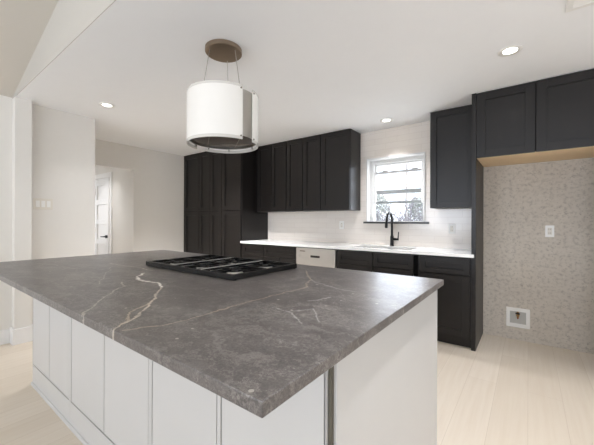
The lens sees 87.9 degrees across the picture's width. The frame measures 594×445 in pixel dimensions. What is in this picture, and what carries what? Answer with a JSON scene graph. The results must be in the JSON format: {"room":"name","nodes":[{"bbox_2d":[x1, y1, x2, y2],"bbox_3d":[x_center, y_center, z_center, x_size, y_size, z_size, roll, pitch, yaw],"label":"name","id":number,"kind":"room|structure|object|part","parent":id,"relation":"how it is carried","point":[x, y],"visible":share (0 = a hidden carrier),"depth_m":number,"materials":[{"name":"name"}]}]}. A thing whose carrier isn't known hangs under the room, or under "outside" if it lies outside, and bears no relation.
{"room":"kitchen","nodes":[
{"label":"kitchen","id":0,"kind":"room"},
{"bbox_2d":[0,0,58,97],"bbox_3d":[-1.284,-1.906,-1.185,8.040,1.450,4.955,0,0,37],"label":"vault","id":1,"kind":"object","parent":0,"point":[23,23],"depth_m":2.45,"materials":[{"name":"paint"}]},
{"bbox_2d":[0,95,94,330],"bbox_3d":[-4.574,-0.066,1.743,1.130,2.537,5.695,0,0,37],"label":"wall","id":2,"kind":"structure","parent":0,"point":[63,143],"depth_m":3.37,"materials":[{"name":"paint"}]},
{"bbox_2d":[0,324,32,345],"bbox_3d":[-4.016,1.127,1.446,0.126,0.155,5.495,0,0,37],"label":"baseboard","id":3,"kind":"structure","parent":2,"relation":"attached to","point":[24,334],"depth_m":3.05,"materials":[{"name":"paint"}]},
{"bbox_2d":[12,97,31,328],"bbox_3d":[-2.774,-0.010,3.108,0.110,2.437,0.130,0,0,37],"label":"trim","id":4,"kind":"structure","parent":2,"relation":"attached to","point":[21,108],"depth_m":3.07,"materials":[{"name":"paint"}]},
{"bbox_2d":[33,198,52,209],"bbox_3d":[-2.704,-0.188,3.284,0.012,0.118,0.165,0,0,37],"label":"switch plate","id":5,"kind":"object","parent":2,"relation":"attached to","point":[38,203],"visible":1,"depth_m":3.28,"materials":[{"name":"beige plastic"}]},
{"bbox_2d":[12,0,115,98],"bbox_3d":[0.285,-1.922,0.738,7.840,1.408,0.004,0,0,37],"label":"wall header","id":6,"kind":"structure","parent":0,"point":[69,19],"depth_m":2.22,"materials":[{"name":"paint"}]},
{"bbox_2d":[95,166,129,253],"bbox_3d":[-4.417,-0.015,6.417,4.230,2.437,0.120,0,0,37],"label":"wall","id":7,"kind":"structure","parent":0,"point":[120,178],"depth_m":5.31,"materials":[{"name":"paint"}]},
{"bbox_2d":[95,172,111,254],"bbox_3d":[-3.649,0.156,5.712,0.805,2.100,0.086,0,0,37],"label":"door","id":8,"kind":"structure","parent":7,"relation":"in","point":[103,187],"depth_m":5.69,"materials":[{"name":"paint"}]},
{"bbox_2d":[95,139,183,251],"bbox_3d":[-2.535,-0.009,5.301,0.120,2.437,2.445,0,0,37],"label":"wall","id":9,"kind":"structure","parent":0,"point":[156,177],"depth_m":5.27,"materials":[{"name":"paint"}]},
{"bbox_2d":[0,333,593,444],"bbox_3d":[-2.344,1.260,1.713,13.200,0.100,8.330,0,0,37],"label":"floor","id":10,"kind":"structure","parent":0,"point":[505,391],"depth_m":2.12,"materials":[{"name":"beige wood"}]},
{"bbox_2d":[33,298,69,421],"bbox_3d":[-1.337,0.772,2.499,0.778,0.883,1.081,0,0,37],"label":"base cabinet","id":11,"kind":"object","parent":10,"relation":"on","point":[51,327],"visible":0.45,"depth_m":2.03,"materials":[{"name":"paint"}]},
{"bbox_3d":[-1.812,0.697,2.189,0.377,0.726,0.012,0,0,37],"label":"door","id":12,"kind":"part","parent":11,"relation":"part of","materials":[{"name":"paint"}]},
{"bbox_3d":[-1.510,0.698,1.962,0.365,0.726,0.012,0,0,37],"label":"door","id":13,"kind":"part","parent":11,"relation":"part of","materials":[{"name":"paint"}]},
{"bbox_2d":[70,317,149,444],"bbox_3d":[-0.655,0.774,1.987,0.926,0.883,1.081,0,0,37],"label":"base cabinet","id":14,"kind":"object","parent":10,"relation":"on","point":[110,381],"visible":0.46,"depth_m":1.53,"materials":[{"name":"paint"}]},
{"bbox_2d":[31,382,89,444],"bbox_3d":[-0.949,1.205,1.524,2.574,0.019,0.011,0,0,37],"label":"trim","id":15,"kind":"structure","parent":14,"relation":"attached to","point":[68,424],"depth_m":1.90,"materials":[{"name":"paint"}]},
{"bbox_3d":[-1.148,0.699,1.691,0.448,0.726,0.012,0,0,37],"label":"door","id":16,"kind":"part","parent":14,"relation":"part of","materials":[{"name":"paint"}]},
{"bbox_3d":[-0.791,0.700,1.423,0.430,0.726,0.012,0,0,37],"label":"door","id":17,"kind":"part","parent":14,"relation":"part of","materials":[{"name":"paint"}]},
{"bbox_2d":[0,250,443,417],"bbox_3d":[-0.739,0.316,1.902,2.749,0.030,1.394,0,0,37],"label":"countertop","id":18,"kind":"structure","parent":14,"relation":"on","point":[255,342],"depth_m":1.05,"materials":[{"name":"grey stone"}]},
{"bbox_2d":[146,255,296,280],"bbox_3d":[-0.515,0.286,2.052,0.879,0.032,0.545,0,0,37],"label":"gas cooktop","id":19,"kind":"object","parent":18,"relation":"in","point":[218,266],"visible":1,"depth_m":1.94,"materials":[{"name":"metal"}]},
{"bbox_2d":[167,258,280,272],"bbox_3d":[-0.515,0.297,2.052,0.848,0.010,0.513,0,0,37],"label":"grate","id":20,"kind":"object","parent":19,"relation":"on","point":[200,264],"depth_m":1.96,"materials":[{"name":"metal"}]},
{"bbox_2d":[184,153,199,252],"bbox_3d":[-1.744,-0.005,5.845,0.492,2.435,0.624,0,0,37],"label":"pantry cabinet","id":21,"kind":"object","parent":10,"relation":"on","point":[191,162],"visible":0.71,"depth_m":5.60,"materials":[{"name":"black wood"}]},
{"bbox_3d":[-1.906,-0.696,5.590,0.439,1.018,0.020,0,0,37],"label":"door","id":22,"kind":"part","parent":21,"relation":"part of","materials":[{"name":"black wood"}]},
{"bbox_3d":[-1.910,0.461,5.590,0.439,1.278,0.020,0,0,37],"label":"door","id":23,"kind":"part","parent":21,"relation":"part of","materials":[{"name":"black wood"}]},
{"bbox_3d":[-1.906,0.461,5.596,0.311,1.150,0.006,0,0,37],"label":"door panel","id":24,"kind":"part","parent":21,"relation":"part of","materials":[{"name":"black wood"}]},
{"bbox_3d":[-1.902,-0.696,5.596,0.311,0.890,0.006,0,0,37],"label":"door panel","id":25,"kind":"part","parent":21,"relation":"part of","materials":[{"name":"black wood"}]},
{"bbox_2d":[199,151,222,255],"bbox_3d":[-1.301,-0.004,5.512,0.613,2.435,0.624,0,0,37],"label":"pantry cabinet","id":26,"kind":"object","parent":10,"relation":"on","point":[210,163],"visible":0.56,"depth_m":5.25,"materials":[{"name":"black wood"}]},
{"bbox_3d":[-1.603,-0.695,5.362,0.296,1.018,0.020,0,0,37],"label":"door","id":27,"kind":"part","parent":26,"relation":"part of","materials":[{"name":"black wood"}]},
{"bbox_3d":[-1.599,-0.695,5.368,0.168,0.890,0.006,0,0,37],"label":"door panel","id":28,"kind":"part","parent":26,"relation":"part of","materials":[{"name":"black wood"}]},
{"bbox_3d":[-1.606,0.462,5.362,0.296,1.278,0.020,0,0,37],"label":"door","id":29,"kind":"part","parent":26,"relation":"part of","materials":[{"name":"black wood"}]},
{"bbox_3d":[-1.602,0.462,5.368,0.168,1.150,0.006,0,0,37],"label":"door panel","id":30,"kind":"part","parent":26,"relation":"part of","materials":[{"name":"black wood"}]},
{"bbox_3d":[-1.358,-0.695,5.179,0.296,1.018,0.020,0,0,37],"label":"door","id":31,"kind":"part","parent":26,"relation":"part of","materials":[{"name":"black wood"}]},
{"bbox_3d":[-1.354,-0.695,5.184,0.168,0.890,0.006,0,0,37],"label":"door panel","id":32,"kind":"part","parent":26,"relation":"part of","materials":[{"name":"black wood"}]},
{"bbox_3d":[-1.362,0.463,5.179,0.296,1.278,0.020,0,0,37],"label":"door","id":33,"kind":"part","parent":26,"relation":"part of","materials":[{"name":"black wood"}]},
{"bbox_3d":[-1.358,0.463,5.184,0.168,1.150,0.006,0,0,37],"label":"door panel","id":34,"kind":"part","parent":26,"relation":"part of","materials":[{"name":"black wood"}]},
{"bbox_2d":[222,150,267,257],"bbox_3d":[-0.869,-0.002,5.188,0.466,2.435,0.624,0,0,37],"label":"pantry cabinet","id":35,"kind":"object","parent":10,"relation":"on","point":[241,221],"visible":0.52,"depth_m":4.95,"materials":[{"name":"black wood"}]},
{"bbox_3d":[-1.052,0.464,4.955,0.316,1.150,0.006,0,0,37],"label":"door panel","id":36,"kind":"part","parent":35,"relation":"part of","materials":[{"name":"black wood"}]},
{"bbox_3d":[-1.048,-0.694,4.955,0.316,0.890,0.006,0,0,37],"label":"door panel","id":37,"kind":"part","parent":35,"relation":"part of","materials":[{"name":"black wood"}]},
{"bbox_3d":[-1.056,0.464,4.949,0.444,1.278,0.020,0,0,37],"label":"door","id":38,"kind":"part","parent":35,"relation":"part of","materials":[{"name":"black wood"}]},
{"bbox_3d":[-1.052,-0.694,4.949,0.444,1.018,0.020,0,0,37],"label":"door","id":39,"kind":"part","parent":35,"relation":"part of","materials":[{"name":"black wood"}]},
{"bbox_2d":[242,243,263,259],"bbox_3d":[-0.493,0.775,4.904,0.476,0.882,0.624,0,0,37],"label":"base cabinet","id":40,"kind":"object","parent":10,"relation":"on","point":[251,251],"visible":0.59,"depth_m":4.65,"materials":[{"name":"black wood"}]},
{"bbox_3d":[-0.662,0.424,4.654,0.439,0.153,0.020,0,0,37],"label":"drawer","id":41,"kind":"part","parent":40,"relation":"part of","materials":[{"name":"black wood"}]},
{"bbox_3d":[-0.658,0.424,4.659,0.343,0.057,0.006,0,0,37],"label":"drawer panel","id":42,"kind":"part","parent":40,"relation":"part of","materials":[{"name":"black wood"}]},
{"bbox_3d":[-0.663,0.806,4.654,0.439,0.596,0.020,0,0,37],"label":"door","id":43,"kind":"part","parent":40,"relation":"part of","materials":[{"name":"black wood"}]},
{"bbox_2d":[264,245,295,262],"bbox_3d":[-0.064,0.776,4.582,0.594,0.882,0.624,0,0,37],"label":"base cabinet","id":44,"kind":"object","parent":10,"relation":"on","point":[278,253],"visible":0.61,"depth_m":4.33,"materials":[{"name":"black wood"}]},
{"bbox_3d":[-0.364,0.807,4.430,0.288,0.596,0.020,0,0,37],"label":"door","id":45,"kind":"part","parent":44,"relation":"part of","materials":[{"name":"black wood"}]},
{"bbox_3d":[-0.241,0.426,4.346,0.489,0.057,0.006,0,0,37],"label":"drawer panel","id":46,"kind":"part","parent":44,"relation":"part of","materials":[{"name":"black wood"}]},
{"bbox_3d":[-0.127,0.808,4.251,0.288,0.596,0.020,0,0,37],"label":"door","id":47,"kind":"part","parent":44,"relation":"part of","materials":[{"name":"black wood"}]},
{"bbox_2d":[150,291,435,444],"bbox_3d":[0.063,0.777,1.448,0.867,0.883,1.081,0,0,37],"label":"base cabinet","id":48,"kind":"object","parent":10,"relation":"on","point":[182,411],"depth_m":1.04,"materials":[{"name":"paint"}]},
{"bbox_3d":[-0.427,0.702,1.150,0.408,0.726,0.012,0,0,37],"label":"door","id":49,"kind":"part","parent":48,"relation":"part of","materials":[{"name":"paint"}]},
{"bbox_3d":[-0.086,0.703,0.893,0.391,0.726,0.012,0,0,37],"label":"door","id":50,"kind":"part","parent":48,"relation":"part of","materials":[{"name":"paint"}]},
{"bbox_3d":[0.401,0.778,1.191,0.018,0.883,1.056,0,0,37],"label":"island end panel","id":51,"kind":"part","parent":48,"relation":"part of","materials":[{"name":"white wood"}]},
{"bbox_2d":[436,290,436,444],"bbox_3d":[0.724,0.779,1.619,0.020,0.883,0.016,0,0,37],"label":"panel","id":52,"kind":"object","parent":48,"relation":"attached to","point":[436,290],"visible":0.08,"depth_m":1.61,"materials":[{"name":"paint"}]},
{"bbox_2d":[296,247,336,267],"bbox_3d":[0.414,0.781,4.214,0.606,0.876,0.620,0,0,37],"label":"dishwasher","id":53,"kind":"object","parent":10,"relation":"on","point":[323,257],"visible":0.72,"depth_m":3.95,"materials":[{"name":"silver metal"}]},
{"bbox_3d":[0.239,0.452,3.980,0.602,0.038,0.033,0,0,37],"label":"pocket handle","id":54,"kind":"part","parent":53,"relation":"part of","materials":[{"name":"silver metal"}]},
{"bbox_2d":[337,249,418,276],"bbox_3d":[1.055,0.780,3.742,0.981,0.882,0.624,0,0,37],"label":"base cabinet","id":55,"kind":"object","parent":10,"relation":"on","point":[370,261],"visible":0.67,"depth_m":3.45,"materials":[{"name":"black wood"}]},
{"bbox_3d":[0.683,0.429,3.652,0.364,0.057,0.006,0,0,37],"label":"drawer panel","id":56,"kind":"part","parent":55,"relation":"part of","materials":[{"name":"black wood"}]},
{"bbox_3d":[0.679,0.429,3.647,0.460,0.153,0.020,0,0,37],"label":"drawer","id":57,"kind":"part","parent":55,"relation":"part of","materials":[{"name":"black wood"}]},
{"bbox_3d":[0.678,0.810,3.647,0.460,0.596,0.020,0,0,37],"label":"door","id":58,"kind":"part","parent":55,"relation":"part of","materials":[{"name":"black wood"}]},
{"bbox_2d":[240,239,473,257],"bbox_3d":[0.578,0.321,4.089,3.166,0.030,0.640,0,0,37],"label":"countertop","id":59,"kind":"structure","parent":55,"relation":"on","point":[451,252],"depth_m":3.74,"materials":[{"name":"white stone"}]},
{"bbox_2d":[385,212,398,245],"bbox_3d":[1.176,0.091,3.824,0.116,0.433,0.240,0,0,37],"label":"faucet","id":60,"kind":"object","parent":59,"relation":"on","point":[392,238],"visible":0.99,"depth_m":3.90,"materials":[{"name":"black metal"}]},
{"bbox_3d":[1.152,0.028,3.845,0.029,0.307,0.212,0,0,37],"label":"spout","id":61,"kind":"part","parent":60,"relation":"part of","materials":[{"name":"black metal"}]},
{"bbox_3d":[1.052,0.430,3.375,0.347,0.057,0.006,0,0,37],"label":"drawer panel","id":62,"kind":"part","parent":55,"relation":"part of","materials":[{"name":"black wood"}]},
{"bbox_3d":[1.048,0.430,3.370,0.443,0.153,0.020,0,0,37],"label":"drawer","id":63,"kind":"part","parent":55,"relation":"part of","materials":[{"name":"black wood"}]},
{"bbox_3d":[1.046,0.811,3.370,0.443,0.596,0.020,0,0,37],"label":"door","id":64,"kind":"part","parent":55,"relation":"part of","materials":[{"name":"black wood"}]},
{"bbox_2d":[419,254,470,347],"bbox_3d":[1.638,0.782,3.304,0.474,0.882,0.624,0,0,37],"label":"base cabinet","id":65,"kind":"object","parent":10,"relation":"on","point":[454,297],"visible":0.76,"depth_m":3.02,"materials":[{"name":"black wood"}]},
{"bbox_3d":[1.464,0.435,3.066,0.353,0.064,0.006,0,0,37],"label":"drawer panel","id":66,"kind":"part","parent":65,"relation":"part of","materials":[{"name":"black wood"}]},
{"bbox_3d":[1.460,0.435,3.061,0.449,0.160,0.020,0,0,37],"label":"drawer","id":67,"kind":"part","parent":65,"relation":"part of","materials":[{"name":"black wood"}]},
{"bbox_3d":[1.458,0.816,3.061,0.449,0.589,0.020,0,0,37],"label":"door","id":68,"kind":"part","parent":65,"relation":"part of","materials":[{"name":"black wood"}]},
{"bbox_3d":[1.462,0.816,3.066,0.325,0.465,0.006,0,0,37],"label":"door panel","id":69,"kind":"part","parent":65,"relation":"part of","materials":[{"name":"black wood"}]},
{"bbox_2d":[471,93,483,350],"bbox_3d":[1.852,0.006,3.158,0.038,2.436,0.602,0,0,37],"label":"panel","id":70,"kind":"object","parent":10,"relation":"on","point":[477,180],"visible":0.77,"depth_m":2.93,"materials":[{"name":"black wood"}]},
{"bbox_2d":[16,0,593,155],"bbox_3d":[-0.847,-1.272,3.696,13.200,0.100,3.371,0,0,37],"label":"ceiling","id":71,"kind":"structure","parent":0,"point":[314,67],"depth_m":2.33,"materials":[{"name":"paint"}]},
{"bbox_2d":[98,102,114,107],"bbox_3d":[-1.997,-1.222,3.239,0.150,0.006,0.150,0,0,37],"label":"recessed light","id":72,"kind":"object","parent":71,"relation":"in","point":[103,104],"visible":1,"depth_m":3.24,"materials":[{"name":"white plastic"}]},
{"bbox_2d":[187,39,257,153],"bbox_3d":[-0.520,-0.878,2.181,0.488,0.684,0.490,0,0,37],"label":"pendant light","id":73,"kind":"object","parent":71,"relation":"hanging from","point":[222,116],"visible":1,"depth_m":2.00,"materials":[{"name":"white fabric"},{"name":"brushed steel"},{"name":"brushed bronze"}]},
{"bbox_3d":[-0.605,-0.715,2.065,0.480,0.318,0.204,0,0,37],"label":"lamp shade","id":74,"kind":"part","parent":73,"relation":"part of","materials":[{"name":"white fabric"}]},
{"bbox_3d":[-0.521,-0.568,2.180,0.380,0.005,0.330,0,0,-18],"label":"filter trim","id":75,"kind":"part","parent":73,"relation":"part of","materials":[{"name":"grey metal"}]},
{"bbox_3d":[-0.436,-0.715,2.294,0.482,0.318,0.208,0,0,37],"label":"lamp shade","id":76,"kind":"part","parent":73,"relation":"part of","materials":[{"name":"white fabric"}]},
{"bbox_2d":[380,118,392,122],"bbox_3d":[1.072,-1.212,3.692,0.150,0.006,0.150,0,0,37],"label":"recessed light","id":77,"kind":"object","parent":71,"relation":"in","point":[385,120],"visible":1,"depth_m":3.69,"materials":[{"name":"white plastic"}]},
{"bbox_2d":[497,45,522,56],"bbox_3d":[1.511,-1.211,2.186,0.150,0.006,0.150,0,0,37],"label":"recessed light","id":78,"kind":"object","parent":71,"relation":"in","point":[510,50],"visible":1,"depth_m":2.18,"materials":[{"name":"white plastic"}]},
{"bbox_2d":[565,0,593,12],"bbox_3d":[1.632,-1.209,1.592,0.360,0.008,0.210,0,0,37],"label":"ceiling vent","id":79,"kind":"object","parent":71,"relation":"in","point":[571,5],"visible":1,"depth_m":1.71,"materials":[{"name":"white plastic"}]},
{"bbox_2d":[483,158,589,222],"bbox_3d":[0.104,0.000,4.968,13.200,2.437,0.190,0,0,37],"label":"wall","id":80,"kind":"structure","parent":0,"point":[583,158],"depth_m":3.27,"materials":[{"name":"paint"}]},
{"bbox_2d":[256,141,289,211],"bbox_3d":[-0.331,-0.687,4.967,0.651,1.062,0.315,0,0,37],"label":"upper cabinet","id":81,"kind":"object","parent":80,"relation":"attached to","point":[271,158],"visible":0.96,"depth_m":4.82,"materials":[{"name":"black wood"}]},
{"bbox_3d":[-0.522,-0.686,4.926,0.295,1.056,0.020,0,0,37],"label":"door","id":82,"kind":"part","parent":81,"relation":"part of","materials":[{"name":"black wood"}]},
{"bbox_3d":[-0.518,-0.686,4.931,0.171,0.932,0.006,0,0,37],"label":"door panel","id":83,"kind":"part","parent":81,"relation":"part of","materials":[{"name":"black wood"}]},
{"bbox_3d":[-0.279,-0.686,4.744,0.293,1.056,0.020,0,0,37],"label":"door","id":84,"kind":"part","parent":81,"relation":"part of","materials":[{"name":"black wood"}]},
{"bbox_3d":[-0.275,-0.686,4.749,0.169,0.932,0.006,0,0,37],"label":"door panel","id":85,"kind":"part","parent":81,"relation":"part of","materials":[{"name":"black wood"}]},
{"bbox_2d":[286,134,320,211],"bbox_3d":[0.176,-0.686,4.587,0.613,1.062,0.315,0,0,37],"label":"upper cabinet","id":86,"kind":"object","parent":80,"relation":"attached to","point":[303,155],"visible":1,"depth_m":4.45,"materials":[{"name":"black wood"}]},
{"bbox_3d":[-0.035,-0.685,4.560,0.298,1.056,0.020,0,0,37],"label":"door","id":87,"kind":"part","parent":86,"relation":"part of","materials":[{"name":"black wood"}]},
{"bbox_3d":[-0.031,-0.685,4.566,0.174,0.932,0.006,0,0,37],"label":"door panel","id":88,"kind":"part","parent":86,"relation":"part of","materials":[{"name":"black wood"}]},
{"bbox_3d":[0.214,-0.684,4.382,0.173,0.932,0.006,0,0,37],"label":"door panel","id":89,"kind":"part","parent":86,"relation":"part of","materials":[{"name":"black wood"}]},
{"bbox_3d":[0.210,-0.684,4.376,0.297,1.056,0.020,0,0,37],"label":"door","id":90,"kind":"part","parent":86,"relation":"part of","materials":[{"name":"black wood"}]},
{"bbox_2d":[321,129,360,210],"bbox_3d":[0.603,-0.684,4.266,0.452,1.062,0.315,0,0,37],"label":"upper cabinet","id":91,"kind":"object","parent":80,"relation":"attached to","point":[340,150],"visible":1,"depth_m":4.14,"materials":[{"name":"black wood"}]},
{"bbox_3d":[0.518,-0.683,4.153,0.319,0.932,0.006,0,0,37],"label":"door panel","id":92,"kind":"part","parent":91,"relation":"part of","materials":[{"name":"black wood"}]},
{"bbox_2d":[268,121,470,248],"bbox_3d":[0.760,-0.455,4.351,3.139,1.523,0.010,0,0,37],"label":"wall tile","id":93,"kind":"structure","parent":80,"relation":"attached to","point":[319,226],"depth_m":4.07,"materials":[{"name":"white tile"}]},
{"bbox_2d":[339,221,343,228],"bbox_3d":[0.641,0.048,4.428,0.070,0.114,0.009,0,0,37],"label":"wall outlet","id":94,"kind":"object","parent":93,"relation":"attached to","point":[341,223],"visible":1,"depth_m":4.43,"materials":[{"name":"white plastic"}]},
{"bbox_2d":[448,224,454,233],"bbox_3d":[1.790,0.082,3.565,0.070,0.114,0.009,0,0,37],"label":"wall outlet","id":95,"kind":"object","parent":93,"relation":"attached to","point":[451,227],"visible":1,"depth_m":3.56,"materials":[{"name":"white plastic"}]},
{"bbox_2d":[363,152,428,223],"bbox_3d":[1.298,-0.412,4.022,0.843,0.875,0.190,0,0,37],"label":"window","id":96,"kind":"structure","parent":80,"relation":"in","point":[373,164],"depth_m":4.10,"materials":[{"name":"plastic"}]},
{"bbox_3d":[1.275,0.013,3.994,0.843,0.024,0.120,0,0,37],"label":"sill","id":97,"kind":"part","parent":96,"relation":"part of","materials":[{"name":"stone"}]},
{"bbox_3d":[1.327,-0.456,4.058,0.647,0.433,0.026,0,0,37],"label":"sash","id":98,"kind":"part","parent":96,"relation":"part of","materials":[{"name":"glass"}]},
{"bbox_3d":[1.328,-0.658,4.058,0.598,0.029,0.026,0,0,37],"label":"check rail","id":99,"kind":"part","parent":96,"relation":"part of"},
{"bbox_3d":[1.326,-0.256,4.058,0.598,0.032,0.026,0,0,37],"label":"rail","id":100,"kind":"part","parent":96,"relation":"part of","materials":[{"name":"white"}]},
{"bbox_3d":[1.346,-0.583,4.083,0.647,0.410,0.025,0,0,37],"label":"sash","id":101,"kind":"part","parent":96,"relation":"part of","materials":[{"name":"glass"}]},
{"bbox_3d":[1.346,-0.399,4.083,0.590,0.054,0.025,0,0,37],"label":"meeting rail","id":102,"kind":"part","parent":96,"relation":"part of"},
{"bbox_2d":[430,104,471,208],"bbox_3d":[1.742,-0.680,3.411,0.440,1.062,0.315,0,0,37],"label":"upper cabinet","id":103,"kind":"object","parent":80,"relation":"attached to","point":[450,129],"visible":0.8,"depth_m":3.30,"materials":[{"name":"black wood"}]},
{"bbox_3d":[1.656,-0.679,3.299,0.305,0.932,0.006,0,0,37],"label":"door panel","id":104,"kind":"part","parent":103,"relation":"part of","materials":[{"name":"black wood"}]},
{"bbox_2d":[476,69,593,166],"bbox_3d":[2.229,-0.903,2.878,0.893,0.613,0.602,0,0,37],"label":"upper cabinet","id":105,"kind":"object","parent":80,"relation":"attached to","point":[550,119],"visible":1,"depth_m":2.65,"materials":[{"name":"black wood"}]},
{"bbox_3d":[1.877,-0.902,2.786,0.303,0.470,0.006,0,0,37],"label":"door panel","id":106,"kind":"part","parent":105,"relation":"part of","materials":[{"name":"black wood"}]},
{"bbox_3d":[1.873,-0.902,2.781,0.439,0.606,0.020,0,0,37],"label":"door","id":107,"kind":"part","parent":105,"relation":"part of","materials":[{"name":"black wood"}]},
{"bbox_3d":[2.232,-0.901,2.512,0.448,0.606,0.020,0,0,37],"label":"door","id":108,"kind":"part","parent":105,"relation":"part of","materials":[{"name":"black wood"}]},
{"bbox_3d":[2.236,-0.901,2.517,0.312,0.470,0.006,0,0,37],"label":"door panel","id":109,"kind":"part","parent":105,"relation":"part of","materials":[{"name":"black wood"}]},
{"bbox_2d":[483,158,593,353],"bbox_3d":[2.404,0.319,3.115,0.894,1.815,0.010,0,0,37],"label":"wall niche","id":110,"kind":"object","parent":80,"relation":"attached to","point":[552,278],"visible":1,"depth_m":3.08,"materials":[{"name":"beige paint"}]},
{"bbox_2d":[506,306,529,328],"bbox_3d":[2.278,0.995,3.180,0.200,0.200,0.034,0,0,37],"label":"water supply box","id":111,"kind":"object","parent":110,"relation":"attached to","point":[515,317],"visible":1,"depth_m":3.18,"materials":[{"name":"white plastic"}]},
{"bbox_2d":[545,225,553,236],"bbox_3d":[2.491,0.094,3.038,0.070,0.114,0.009,0,0,37],"label":"wall outlet","id":112,"kind":"object","parent":110,"relation":"attached to","point":[549,229],"visible":1,"depth_m":3.04,"materials":[{"name":"white plastic"}]},
{"label":"outside","id":113,"kind":"structure","parent":0,"visible":0},
{"bbox_3d":[15.252,1.694,28.648,70.000,0.150,55.860,0,0,37],"label":"ground","id":114,"kind":"structure","parent":113,"visible":0},
{"bbox_2d":[376,194,393,220],"bbox_3d":[5.309,-0.114,20.416,2.202,3.420,2.182,0,0,37],"label":"evergreen tree","id":115,"kind":"object","parent":114,"relation":"on","point":[379,198],"visible":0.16,"depth_m":20.07,"materials":[{"name":"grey plant"}]},
{"bbox_2d":[376,188,422,220],"bbox_3d":[3.252,0.207,10.073,2.925,2.778,3.013,0,0,5],"label":"bare shrub","id":116,"kind":"object","parent":114,"relation":"on","point":[409,205],"visible":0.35,"depth_m":10.16,"materials":[{"name":"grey plant"}]},
{"bbox_2d":[380,203,422,220],"bbox_3d":[2.397,0.594,6.499,2.578,1.997,1.770,0,0,-32],"label":"bare shrub","id":117,"kind":"object","parent":114,"relation":"on","point":[419,215],"visible":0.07,"depth_m":6.50,"materials":[{"name":"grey plant"}]},
{"bbox_2d":[405,164,407,219],"bbox_3d":[5.300,-2.334,14.909,0.106,7.860,0.106,0,0,37],"label":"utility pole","id":118,"kind":"object","parent":114,"relation":"on","point":[406,173],"visible":0.32,"depth_m":14.87,"materials":[{"name":"white"}]},
{"bbox_2d":[403,196,422,220],"bbox_3d":[6.542,0.127,16.385,1.924,2.946,1.932,0,0,37],"label":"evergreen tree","id":119,"kind":"object","parent":114,"relation":"on","point":[419,197],"visible":0.09,"depth_m":16.17,"materials":[{"name":"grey plant"}]}
]}

